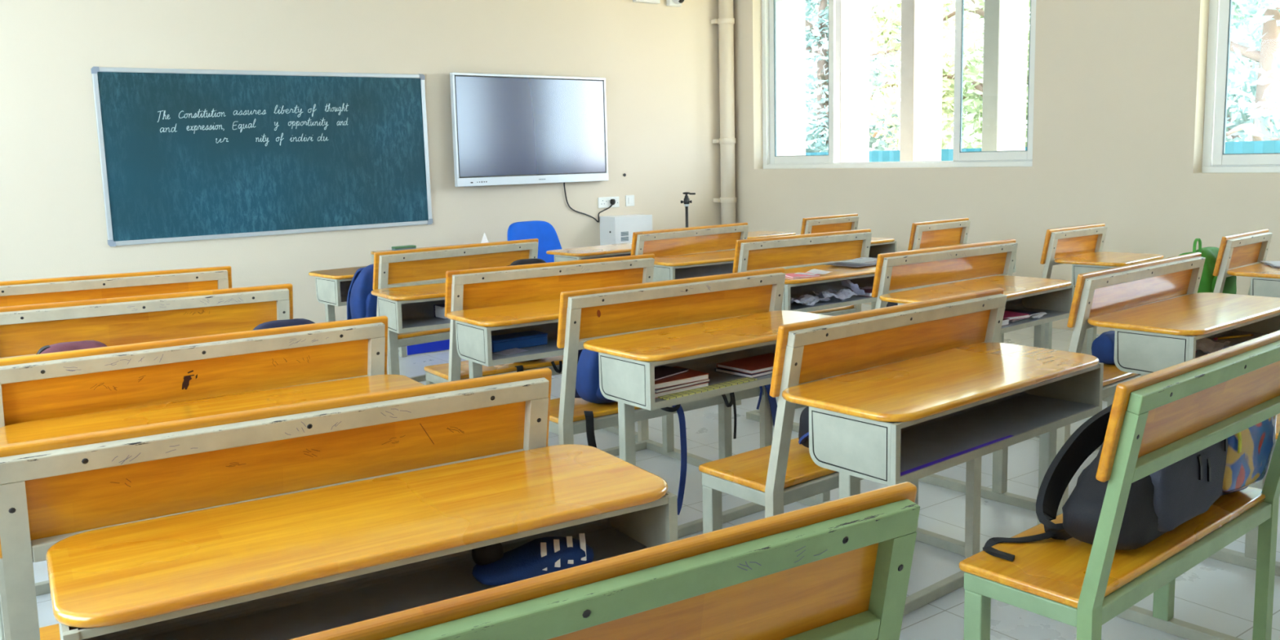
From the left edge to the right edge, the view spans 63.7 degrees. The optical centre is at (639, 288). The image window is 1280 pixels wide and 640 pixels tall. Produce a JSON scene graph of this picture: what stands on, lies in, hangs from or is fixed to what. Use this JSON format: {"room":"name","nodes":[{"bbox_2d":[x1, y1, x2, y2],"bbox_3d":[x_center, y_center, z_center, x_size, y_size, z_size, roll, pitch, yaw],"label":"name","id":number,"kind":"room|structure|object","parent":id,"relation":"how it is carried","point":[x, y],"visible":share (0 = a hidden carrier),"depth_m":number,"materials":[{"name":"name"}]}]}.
{"room":"classroom","nodes":[
{"label":"classroom","id":0,"kind":"room"},
{"bbox_2d":[0,0,720,323],"bbox_3d":[-2.514,-1.306,8.109,8.315,3.350,0.240,-7,9,-36],"label":"wall","id":1,"kind":"structure","parent":0,"point":[659,64],"depth_m":8.14,"materials":[{"name":"beige paint"}]},
{"bbox_2d":[90,66,432,246],"bbox_3d":[-2.734,-1.020,7.809,2.465,1.270,0.027,-7,9,-36],"label":"chalkboard","id":2,"kind":"object","parent":1,"relation":"attached to","point":[185,154],"visible":1,"depth_m":7.71,"materials":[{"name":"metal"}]},
{"bbox_2d":[449,72,608,186],"bbox_3d":[-0.946,-1.388,9.046,1.574,0.936,0.096,-7,9,-38],"label":"screen","id":3,"kind":"object","parent":1,"relation":"attached to","point":[508,129],"visible":1,"depth_m":8.97,"materials":[{"name":"grey glass"}]},
{"bbox_2d":[597,196,619,208],"bbox_3d":[-0.298,-0.804,9.647,0.240,0.100,0.018,-7,9,-36],"label":"socket plate","id":4,"kind":"object","parent":1,"relation":"attached to","point":[603,202],"visible":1,"depth_m":9.63,"materials":[{"name":"white plastic"}]},
{"bbox_2d":[563,182,615,222],"bbox_3d":[-0.460,-0.798,9.501,0.562,0.399,0.051,-7,9,-36],"label":"power cable","id":5,"kind":"object","parent":4,"relation":"attached to","point":[612,201],"visible":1,"depth_m":9.54,"materials":[{"name":"black plastic"}]},
{"bbox_2d":[599,213,652,245],"bbox_3d":[-0.128,-0.402,9.668,0.438,0.560,0.254,-7,9,-36],"label":"electrical box","id":6,"kind":"object","parent":1,"relation":"attached to","point":[614,229],"visible":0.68,"depth_m":9.53,"materials":[{"name":"metal"}]},
{"bbox_2d":[621,231,628,240],"bbox_3d":[-0.140,-0.477,9.494,0.084,0.084,0.003,-7,9,-36],"label":"vent","id":7,"kind":"object","parent":6,"relation":"attached to","point":[624,235],"depth_m":9.49,"materials":[{"name":"white plastic"}]},
{"bbox_2d":[625,195,634,206],"bbox_3d":[-0.094,-0.832,9.797,0.100,0.104,0.015,-7,9,-36],"label":"switch plate","id":8,"kind":"object","parent":1,"relation":"attached to","point":[629,199],"visible":1,"depth_m":9.79,"materials":[{"name":"white plastic"}]},
{"bbox_2d":[628,197,632,204],"bbox_3d":[-0.091,-0.832,9.794,0.044,0.060,0.006,-7,9,-36],"label":"rocker switch","id":9,"kind":"object","parent":8,"relation":"attached to","point":[630,199],"depth_m":9.79,"materials":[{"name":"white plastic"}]},
{"bbox_2d":[632,0,660,4],"bbox_3d":[0.061,-2.760,9.672,0.290,0.160,0.064,-7,9,-36],"label":"junction box","id":10,"kind":"object","parent":1,"relation":"attached to","point":[652,2],"visible":1,"depth_m":9.68,"materials":[{"name":"white plastic"}]},
{"bbox_2d":[666,0,684,7],"bbox_3d":[0.352,-2.794,9.829,0.150,0.195,0.154,-7,9,-36],"label":"security camera","id":11,"kind":"object","parent":1,"relation":"attached to","point":[677,3],"visible":1,"depth_m":9.82,"materials":[{"name":"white plastic"}]},
{"bbox_2d":[711,0,736,224],"bbox_3d":[0.856,-1.653,10.306,0.198,3.340,0.184,-7,9,-36],"label":"drain pipe","id":12,"kind":"object","parent":1,"relation":"attached to","point":[726,20],"visible":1,"depth_m":10.24,"materials":[{"name":"beige plastic"}]},
{"bbox_2d":[32,303,1279,639],"bbox_3d":[0.438,0.820,4.397,8.795,0.080,10.053,-7,9,-36],"label":"floor","id":13,"kind":"structure","parent":0,"point":[1213,594],"depth_m":3.69,"materials":[{"name":"tile"}]},
{"bbox_2d":[0,266,231,306],"bbox_3d":[-2.483,0.346,4.781,1.021,0.898,0.955,-6,8,-31],"label":"school desk","id":14,"kind":"object","parent":13,"relation":"on","point":[54,290],"visible":0.3,"depth_m":4.36,"materials":[{"name":"brown wood"}]},
{"bbox_2d":[0,283,293,358],"bbox_3d":[-1.959,0.430,4.014,1.021,0.898,0.953,-6,8,-32],"label":"school desk","id":15,"kind":"object","parent":13,"relation":"on","point":[24,330],"visible":0.42,"depth_m":3.59,"materials":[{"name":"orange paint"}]},
{"bbox_2d":[0,315,387,639],"bbox_3d":[-1.394,0.532,3.097,1.021,0.898,0.955,-6,9,-35],"label":"school desk","id":16,"kind":"object","parent":13,"relation":"on","point":[42,386],"visible":0.52,"depth_m":2.67,"materials":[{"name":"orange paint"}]},
{"bbox_2d":[36,340,106,354],"bbox_3d":[-1.462,0.357,2.689,0.250,0.447,0.193,-6,9,-35],"label":"backpack","id":17,"kind":"object","parent":16,"relation":"on","point":[75,345],"visible":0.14,"depth_m":2.62,"materials":[{"name":"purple fabric"}]},
{"bbox_2d":[252,318,315,330],"bbox_3d":[-1.026,0.309,2.999,0.281,0.445,0.193,-6,9,-35],"label":"backpack","id":18,"kind":"object","parent":16,"relation":"on","point":[295,322],"visible":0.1,"depth_m":2.93,"materials":[{"name":"blue fabric"}]},
{"bbox_2d":[0,368,551,639],"bbox_3d":[-0.850,0.615,2.334,1.021,0.898,0.965,-6,8,-32],"label":"school desk","id":19,"kind":"object","parent":13,"relation":"on","point":[63,477],"visible":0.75,"depth_m":1.89,"materials":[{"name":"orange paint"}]},
{"bbox_2d":[370,243,475,357],"bbox_3d":[-1.356,0.058,7.625,1.100,0.712,0.500,-7,9,-36],"label":"table","id":20,"kind":"object","parent":13,"relation":"on","point":[440,345],"visible":0.13,"depth_m":7.27,"materials":[{"name":"brown wood"}]},
{"bbox_2d":[391,244,416,250],"bbox_3d":[-1.721,-0.294,7.516,0.170,0.028,0.060,-7,9,-39],"label":"chalk duster","id":21,"kind":"object","parent":20,"relation":"on","point":[409,246],"visible":0.98,"depth_m":7.49,"materials":[{"name":"green"}]},
{"bbox_2d":[308,238,538,382],"bbox_3d":[-1.231,0.182,5.861,1.039,0.898,0.935,-8,10,-43],"label":"school desk","id":22,"kind":"object","parent":13,"relation":"on","point":[420,266],"visible":0.41,"depth_m":5.48,"materials":[{"name":"grey paint"}]},
{"bbox_2d":[346,263,377,319],"bbox_3d":[-1.351,0.052,5.395,0.345,0.375,0.221,-8,10,-43],"label":"backpack","id":23,"kind":"object","parent":22,"relation":"on","point":[361,304],"visible":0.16,"depth_m":5.26,"materials":[{"name":"blue fabric"}]},
{"bbox_2d":[45,444,919,639],"bbox_3d":[-0.299,0.701,1.548,1.038,0.898,0.991,-6,8,-31],"label":"school desk","id":24,"kind":"object","parent":13,"relation":"on","point":[386,557],"visible":1,"depth_m":1.53,"materials":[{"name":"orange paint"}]},
{"bbox_2d":[471,533,594,585],"bbox_3d":[-0.189,0.481,1.835,0.224,0.080,0.107,-6,8,-31],"label":"pouch","id":25,"kind":"object","parent":24,"relation":"in","point":[544,555],"visible":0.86,"depth_m":1.80,"materials":[{"name":"blue fabric"}]},
{"bbox_2d":[371,253,654,442],"bbox_3d":[-0.604,0.293,4.861,1.039,0.898,0.955,-6,9,-34],"label":"school desk","id":26,"kind":"object","parent":13,"relation":"on","point":[411,308],"visible":0.52,"depth_m":4.50,"materials":[{"name":"grey paint"}]},
{"bbox_2d":[434,303,448,319],"bbox_3d":[-0.883,0.105,4.995,0.200,0.060,0.100,-7,9,-36],"label":"notebook","id":27,"kind":"object","parent":26,"relation":"in","point":[439,309],"visible":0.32,"depth_m":4.94,"materials":[{"name":"white paper"}]},
{"bbox_2d":[506,257,562,373],"bbox_3d":[-0.489,0.171,4.572,0.265,0.607,0.245,-6,9,-34],"label":"backpack","id":28,"kind":"object","parent":26,"relation":"on","point":[523,261],"visible":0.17,"depth_m":4.52,"materials":[{"name":"black fabric"}]},
{"bbox_2d":[506,220,561,262],"bbox_3d":[-0.728,-0.122,8.438,0.546,0.835,0.632,-8,10,-43],"label":"office chair","id":29,"kind":"object","parent":13,"relation":"on","point":[548,237],"visible":0.29,"depth_m":8.60,"materials":[{"name":"blue plastic"}]},
{"bbox_2d":[446,267,785,466],"bbox_3d":[-0.103,0.377,4.102,1.043,0.898,0.918,-7,9,-36],"label":"school desk","id":30,"kind":"object","parent":13,"relation":"on","point":[573,319],"visible":0.65,"depth_m":3.82,"materials":[{"name":"grey paint"}]},
{"bbox_2d":[493,347,528,355],"bbox_3d":[-0.503,0.246,4.016,0.080,0.004,0.120,4,9,36],"label":"paper sheet","id":31,"kind":"object","parent":30,"relation":"on","point":[512,351],"visible":1,"depth_m":4.02,"materials":[{"name":"white paper"}]},
{"bbox_2d":[491,330,547,351],"bbox_3d":[-0.509,0.211,4.139,0.254,0.046,0.124,-7,9,-37],"label":"flat box","id":32,"kind":"object","parent":30,"relation":"in","point":[529,338],"visible":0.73,"depth_m":4.10,"materials":[{"name":"blue cardboard"}]},
{"bbox_2d":[574,349,687,515],"bbox_3d":[-0.085,0.504,3.804,0.439,0.704,0.276,-7,9,-36],"label":"backpack","id":33,"kind":"object","parent":30,"relation":"on","point":[587,384],"visible":0.3,"depth_m":3.70,"materials":[{"name":"blue fabric"}]},
{"bbox_2d":[721,384,777,439],"bbox_3d":[0.332,0.402,4.103,0.409,0.515,0.278,-7,9,-36],"label":"backpack","id":34,"kind":"object","parent":30,"relation":"hanging from","point":[772,401],"visible":0.1,"depth_m":4.05,"materials":[{"name":"blue fabric"}]},
{"bbox_2d":[546,222,748,262],"bbox_3d":[0.043,0.027,6.867,1.021,0.898,0.955,-8,10,-42],"label":"school desk","id":35,"kind":"object","parent":13,"relation":"on","point":[718,237],"visible":0.41,"depth_m":6.58,"materials":[{"name":"grey paint"}]},
{"bbox_2d":[680,191,695,227],"bbox_3d":[0.502,-0.395,9.666,0.467,1.014,0.534,-7,9,-36],"label":"tripod","id":36,"kind":"object","parent":13,"relation":"on","point":[686,201],"visible":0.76,"depth_m":9.56,"materials":[{"name":"black plastic"}]},
{"bbox_2d":[653,228,871,405],"bbox_3d":[0.663,0.109,6.095,1.041,0.898,0.955,-6,9,-35],"label":"school desk","id":37,"kind":"object","parent":13,"relation":"on","point":[791,251],"visible":0.42,"depth_m":5.82,"materials":[{"name":"grey paint"}]},
{"bbox_2d":[582,288,1007,557],"bbox_3d":[0.481,0.456,3.361,1.021,0.898,0.965,-7,9,-39],"label":"school desk","id":38,"kind":"object","parent":13,"relation":"on","point":[806,347],"depth_m":3.12,"materials":[{"name":"grey paint"}]},
{"bbox_2d":[654,382,709,398],"bbox_3d":[0.081,0.316,3.316,0.235,0.016,0.165,-7,9,-39],"label":"notebook","id":39,"kind":"object","parent":38,"relation":"in","point":[703,384],"visible":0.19,"depth_m":3.25,"materials":[{"name":"white paper"}]},
{"bbox_2d":[654,377,710,393],"bbox_3d":[0.085,0.301,3.318,0.235,0.010,0.165,-7,9,-40],"label":"notebook","id":40,"kind":"object","parent":39,"relation":"on","point":[664,389],"visible":0.3,"depth_m":3.25,"materials":[{"name":"white paper"}]},
{"bbox_2d":[654,366,709,389],"bbox_3d":[0.080,0.288,3.312,0.235,0.018,0.165,-7,9,-37],"label":"notebook","id":41,"kind":"object","parent":40,"relation":"on","point":[692,375],"visible":0.34,"depth_m":3.27,"materials":[{"name":"white paper"}]},
{"bbox_2d":[654,365,688,381],"bbox_3d":[0.057,0.275,3.315,0.110,0.007,0.190,5,9,39],"label":"notebook","id":42,"kind":"object","parent":41,"relation":"on","point":[661,372],"visible":0.53,"depth_m":3.32,"materials":[{"name":"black paper"}]},
{"bbox_2d":[715,367,773,377],"bbox_3d":[0.408,0.277,3.584,0.250,0.012,0.170,-8,10,-41],"label":"notebook","id":43,"kind":"object","parent":38,"relation":"in","point":[717,369],"visible":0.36,"depth_m":3.49,"materials":[{"name":"white paper"}]},
{"bbox_2d":[716,352,774,374],"bbox_3d":[0.423,0.262,3.595,0.270,0.013,0.170,-7,9,-39],"label":"notebook","id":44,"kind":"object","parent":43,"relation":"on","point":[763,362],"visible":0.76,"depth_m":3.55,"materials":[{"name":"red paper"}]},
{"bbox_2d":[798,405,808,448],"bbox_3d":[0.589,0.408,3.103,0.297,0.150,0.153,-7,9,-39],"label":"backpack","id":45,"kind":"object","parent":38,"relation":"on","point":[803,434],"visible":0.09,"depth_m":3.04,"materials":[{"name":"black fabric"}]},
{"bbox_2d":[746,213,858,239],"bbox_3d":[1.079,-0.107,7.745,0.612,0.898,0.955,-8,9,-41],"label":"school desk","id":46,"kind":"object","parent":13,"relation":"on","point":[847,222],"visible":0.29,"depth_m":7.40,"materials":[{"name":"brown wood"}]},
{"bbox_2d":[746,239,1017,432],"bbox_3d":[1.174,0.213,5.173,1.034,0.898,0.955,-7,9,-37],"label":"school desk","id":47,"kind":"object","parent":13,"relation":"on","point":[900,271],"visible":0.38,"depth_m":4.92,"materials":[{"name":"grey paint"}]},
{"bbox_2d":[785,272,820,278],"bbox_3d":[0.793,-0.064,5.086,0.150,0.008,0.130,-4,7,-17],"label":"notebook","id":48,"kind":"object","parent":47,"relation":"on","point":[789,275],"visible":0.69,"depth_m":5.04,"materials":[{"name":"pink paper"}]},
{"bbox_2d":[795,268,830,275],"bbox_3d":[0.865,-0.079,5.121,0.170,0.012,0.120,-8,10,-43],"label":"paper sheet","id":49,"kind":"object","parent":48,"relation":"on","point":[814,271],"visible":1,"depth_m":5.13,"materials":[{"name":"white paper"}]},
{"bbox_2d":[790,294,830,306],"bbox_3d":[0.802,0.056,5.100,0.260,0.047,0.150,-8,10,-43],"label":"crumpled paper","id":50,"kind":"object","parent":47,"relation":"in","point":[808,300],"visible":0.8,"depth_m":5.08,"materials":[{"name":"white paper"}]},
{"bbox_2d":[812,288,857,300],"bbox_3d":[0.991,0.031,5.230,0.200,0.056,0.130,-4,8,-20],"label":"crumpled paper","id":51,"kind":"object","parent":47,"relation":"in","point":[844,294],"visible":0.98,"depth_m":5.21,"materials":[{"name":"white paper"}]},
{"bbox_2d":[826,257,877,266],"bbox_3d":[1.190,-0.144,5.555,0.380,0.024,0.220,-8,10,-44],"label":"newspaper","id":52,"kind":"object","parent":47,"relation":"on","point":[862,261],"visible":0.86,"depth_m":5.53,"materials":[{"name":"grey paper"}]},
{"bbox_2d":[840,279,865,295],"bbox_3d":[1.089,-0.007,5.312,0.121,0.101,0.150,3,8,32],"label":"crumpled paper","id":53,"kind":"object","parent":47,"relation":"in","point":[855,287],"visible":0.91,"depth_m":5.33,"materials":[{"name":"white paper"}]},
{"bbox_2d":[850,288,872,296],"bbox_3d":[1.215,0.018,5.465,0.200,0.020,0.150,-8,10,-43],"label":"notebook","id":54,"kind":"object","parent":47,"relation":"in","point":[868,292],"visible":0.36,"depth_m":5.38,"materials":[{"name":"white paper"}]},
{"bbox_2d":[859,285,872,288],"bbox_3d":[1.246,-0.003,5.487,0.120,0.011,0.130,5,9,41],"label":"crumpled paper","id":55,"kind":"object","parent":54,"relation":"on","point":[864,287],"visible":0.41,"depth_m":5.51,"materials":[{"name":"white paper"}]},
{"bbox_2d":[886,302,897,306],"bbox_3d":[1.265,0.127,4.883,0.208,0.235,0.157,-7,9,-37],"label":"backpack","id":56,"kind":"object","parent":47,"relation":"on","point":[889,304],"visible":0.02,"depth_m":4.83,"materials":[{"name":"black fabric"}]},
{"bbox_2d":[868,217,970,309],"bbox_3d":[1.647,-0.024,6.981,0.612,0.898,0.955,-7,9,-40],"label":"school desk","id":57,"kind":"object","parent":13,"relation":"on","point":[953,231],"visible":0.16,"depth_m":6.65,"materials":[{"name":"grey paint"}]},
{"bbox_2d":[914,223,1106,354],"bbox_3d":[2.193,0.060,6.212,0.612,0.898,0.955,-7,9,-38],"label":"school desk","id":58,"kind":"object","parent":13,"relation":"on","point":[1060,242],"visible":0.18,"depth_m":5.82,"materials":[{"name":"grey paint"}]},
{"bbox_2d":[782,329,1279,639],"bbox_3d":[1.007,0.538,2.606,1.021,0.898,0.928,-7,9,-40],"label":"school desk","id":59,"kind":"object","parent":13,"relation":"on","point":[911,420],"visible":0.9,"depth_m":2.41,"materials":[{"name":"green paint"}]},
{"bbox_2d":[982,404,1228,561],"bbox_3d":[1.085,0.398,2.342,0.666,0.371,0.256,-5,8,-29],"label":"backpack","id":60,"kind":"object","parent":59,"relation":"on","point":[1161,501],"visible":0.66,"depth_m":2.29,"materials":[{"name":"black fabric"}]},
{"bbox_2d":[1220,346,1276,496],"bbox_3d":[1.476,0.335,2.609,0.323,0.377,0.187,-6,9,-35],"label":"backpack","id":61,"kind":"object","parent":59,"relation":"on","point":[1250,451],"visible":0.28,"depth_m":2.53,"materials":[{"name":"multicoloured fabric"}]},
{"bbox_2d":[879,252,1205,515],"bbox_3d":[1.647,0.311,4.305,1.041,0.898,0.943,-7,9,-40],"label":"school desk","id":62,"kind":"object","parent":13,"relation":"on","point":[1100,292],"visible":0.44,"depth_m":4.05,"materials":[{"name":"grey paint"}]},
{"bbox_2d":[1001,318,1009,326],"bbox_3d":[1.506,0.144,4.382,0.110,0.026,0.080,-7,9,-40],"label":"notebook","id":63,"kind":"object","parent":62,"relation":"in","point":[1005,322],"visible":0.16,"depth_m":4.37,"materials":[{"name":"white paper"}]},
{"bbox_2d":[1004,309,1039,323],"bbox_3d":[1.638,0.123,4.580,0.160,0.014,0.270,6,10,44],"label":"notebook","id":64,"kind":"object","parent":62,"relation":"in","point":[1030,313],"visible":0.37,"depth_m":4.60,"materials":[{"name":"white paper"}]},
{"bbox_2d":[1003,311,1029,319],"bbox_3d":[1.585,0.121,4.487,0.170,0.014,0.130,-5,8,-29],"label":"notebook","id":65,"kind":"object","parent":64,"relation":"on","point":[1007,314],"visible":0.54,"depth_m":4.46,"materials":[{"name":"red paper"}]},
{"bbox_2d":[1026,311,1048,318],"bbox_3d":[1.755,0.119,4.575,0.060,0.011,0.200,5,9,40],"label":"crumpled paper","id":66,"kind":"object","parent":62,"relation":"in","point":[1040,314],"visible":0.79,"depth_m":4.56,"materials":[{"name":"white paper"}]},
{"bbox_2d":[1091,330,1115,364],"bbox_3d":[1.818,0.356,4.083,0.151,0.306,0.598,4,9,37],"label":"backpack","id":67,"kind":"object","parent":62,"relation":"on","point":[1103,347],"visible":0.4,"depth_m":4.19,"materials":[{"name":"blue fabric"}]},
{"bbox_2d":[1053,228,1272,401],"bbox_3d":[2.749,0.136,5.502,0.612,0.898,0.904,-8,10,-42],"label":"school desk","id":68,"kind":"object","parent":13,"relation":"on","point":[1248,248],"visible":0.34,"depth_m":5.31,"materials":[{"name":"grey paint"}]},
{"bbox_2d":[1178,238,1236,293],"bbox_3d":[2.890,-0.056,5.291,0.376,0.422,0.250,-8,10,-42],"label":"backpack","id":69,"kind":"object","parent":68,"relation":"on","point":[1207,282],"visible":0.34,"depth_m":5.16,"materials":[{"name":"green fabric"}]},
{"bbox_2d":[1087,292,1279,576],"bbox_3d":[2.221,0.386,3.601,1.021,0.898,0.923,-7,9,-39],"label":"school desk","id":70,"kind":"object","parent":13,"relation":"on","point":[1149,338],"visible":0.61,"depth_m":3.51,"materials":[{"name":"grey paint"}]},
{"bbox_2d":[1186,335,1230,353],"bbox_3d":[2.026,0.203,3.731,0.160,0.041,0.220,4,9,39],"label":"crumpled paper","id":71,"kind":"object","parent":70,"relation":"in","point":[1205,344],"visible":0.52,"depth_m":3.69,"materials":[{"name":"white paper"}]},
{"bbox_2d":[1213,333,1253,340],"bbox_3d":[2.285,0.187,3.965,0.200,0.009,0.010,-4,8,-19],"label":"pencil","id":72,"kind":"object","parent":70,"relation":"in","point":[1248,335],"visible":1,"depth_m":3.96,"materials":[{"name":"yellow paint"}]},
{"bbox_2d":[1226,262,1279,297],"bbox_3d":[3.305,0.216,4.760,0.612,0.898,0.955,-7,9,-40],"label":"school desk","id":73,"kind":"object","parent":13,"relation":"on","point":[1264,279],"visible":0.32,"depth_m":4.79,"materials":[{"name":"grey paint"}]},
{"bbox_2d":[1260,261,1279,267],"bbox_3d":[3.180,-0.117,5.044,0.208,0.012,0.273,1,7,17],"label":"paper stack","id":74,"kind":"object","parent":73,"relation":"on","point":[1273,264],"visible":1,"depth_m":5.06,"materials":[{"name":"white paper"}]},
{"bbox_2d":[733,0,1279,333],"bbox_3d":[3.839,-1.274,6.695,0.240,3.350,10.053,-7,9,-36],"label":"wall","id":75,"kind":"structure","parent":0,"point":[1120,85],"depth_m":7.39,"materials":[{"name":"beige paint"}]},
{"bbox_2d":[761,0,1035,168],"bbox_3d":[2.146,-1.951,8.969,0.075,1.795,3.070,-7,9,-36],"label":"window","id":76,"kind":"structure","parent":75,"relation":"in","point":[1015,157],"depth_m":9.41,"materials":[{"name":"white plastic"}]},
{"bbox_2d":[1201,0,1279,173],"bbox_3d":[4.667,-1.558,5.576,0.075,1.847,3.050,-7,9,-36],"label":"window","id":77,"kind":"structure","parent":75,"relation":"in","point":[1215,158],"depth_m":6.75,"materials":[{"name":"white plastic"}]},
{"label":"outside","id":78,"kind":"structure","parent":0,"visible":0},
{"bbox_3d":[18.185,-2.525,31.973,52.745,0.100,90.000,-7,9,-36],"label":"ground","id":79,"kind":"structure","parent":78,"visible":0},
{"bbox_2d":[775,0,805,155],"bbox_3d":[1.680,-2.547,11.822,0.450,5.700,0.170,-7,9,-36],"label":"pillar","id":80,"kind":"structure","parent":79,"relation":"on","point":[790,30],"depth_m":11.76,"materials":[{"name":"white paint"}]},
{"bbox_2d":[835,0,869,162],"bbox_3d":[2.247,-2.465,11.057,0.450,5.700,0.170,-7,9,-36],"label":"pillar","id":81,"kind":"structure","parent":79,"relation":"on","point":[851,16],"depth_m":10.99,"materials":[{"name":"white paint"}]},
{"bbox_2d":[804,0,965,152],"bbox_3d":[3.369,-4.251,19.437,5.646,7.606,5.144,-7,9,-36],"label":"tree","id":82,"kind":"object","parent":79,"relation":"on","point":[818,127],"visible":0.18,"depth_m":19.03,"materials":[{"name":"green plant"}]},
{"bbox_2d":[804,0,983,150],"bbox_3d":[5.115,-5.755,25.312,6.362,8.581,6.666,-7,9,-39],"label":"tree","id":83,"kind":"object","parent":79,"relation":"on","point":[892,77],"visible":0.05,"depth_m":24.63,"materials":[{"name":"green plant"}]},
{"bbox_2d":[899,0,943,161],"bbox_3d":[2.814,-2.382,10.293,0.450,5.700,0.170,-7,9,-36],"label":"pillar","id":84,"kind":"structure","parent":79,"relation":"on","point":[922,20],"depth_m":10.24,"materials":[{"name":"white paint"}]},
{"bbox_2d":[869,0,1030,151],"bbox_3d":[5.814,-4.194,16.245,5.307,7.709,5.216,-6,8,-30],"label":"tree","id":85,"kind":"object","parent":79,"relation":"on","point":[969,56],"visible":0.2,"depth_m":16.16,"materials":[{"name":"green plant"}]},
{"bbox_2d":[885,0,1030,149],"bbox_3d":[8.371,-5.421,21.329,6.337,8.760,6.396,-8,10,-41],"label":"tree","id":86,"kind":"object","parent":79,"relation":"on","point":[970,16],"visible":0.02,"depth_m":21.20,"materials":[{"name":"green plant"}]},
{"bbox_2d":[981,0,1028,151],"bbox_3d":[3.381,-2.299,9.530,0.450,5.700,0.170,-7,9,-36],"label":"pillar","id":87,"kind":"structure","parent":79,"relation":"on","point":[1005,21],"depth_m":9.47,"materials":[{"name":"white paint"}]},
{"bbox_2d":[805,140,1279,161],"bbox_3d":[2.158,-1.210,16.470,0.030,1.870,16.000,-7,9,-36],"label":"fence","id":88,"kind":"object","parent":79,"relation":"on","point":[1266,146],"visible":0.09,"depth_m":10.88,"materials":[{"name":"blue metal"}]},
{"bbox_2d":[1226,0,1264,141],"bbox_3d":[11.370,-4.928,17.099,6.291,8.696,6.142,-6,9,-33],"label":"tree","id":89,"kind":"object","parent":79,"relation":"on","point":[1234,4],"visible":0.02,"depth_m":18.13,"materials":[{"name":"green plant"}]},
{"bbox_2d":[1225,0,1279,142],"bbox_3d":[8.295,-3.671,13.400,5.704,7.266,5.299,-6,8,-31],"label":"tree","id":90,"kind":"object","parent":79,"relation":"on","point":[1261,123],"visible":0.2,"depth_m":13.11,"materials":[{"name":"green plant"}]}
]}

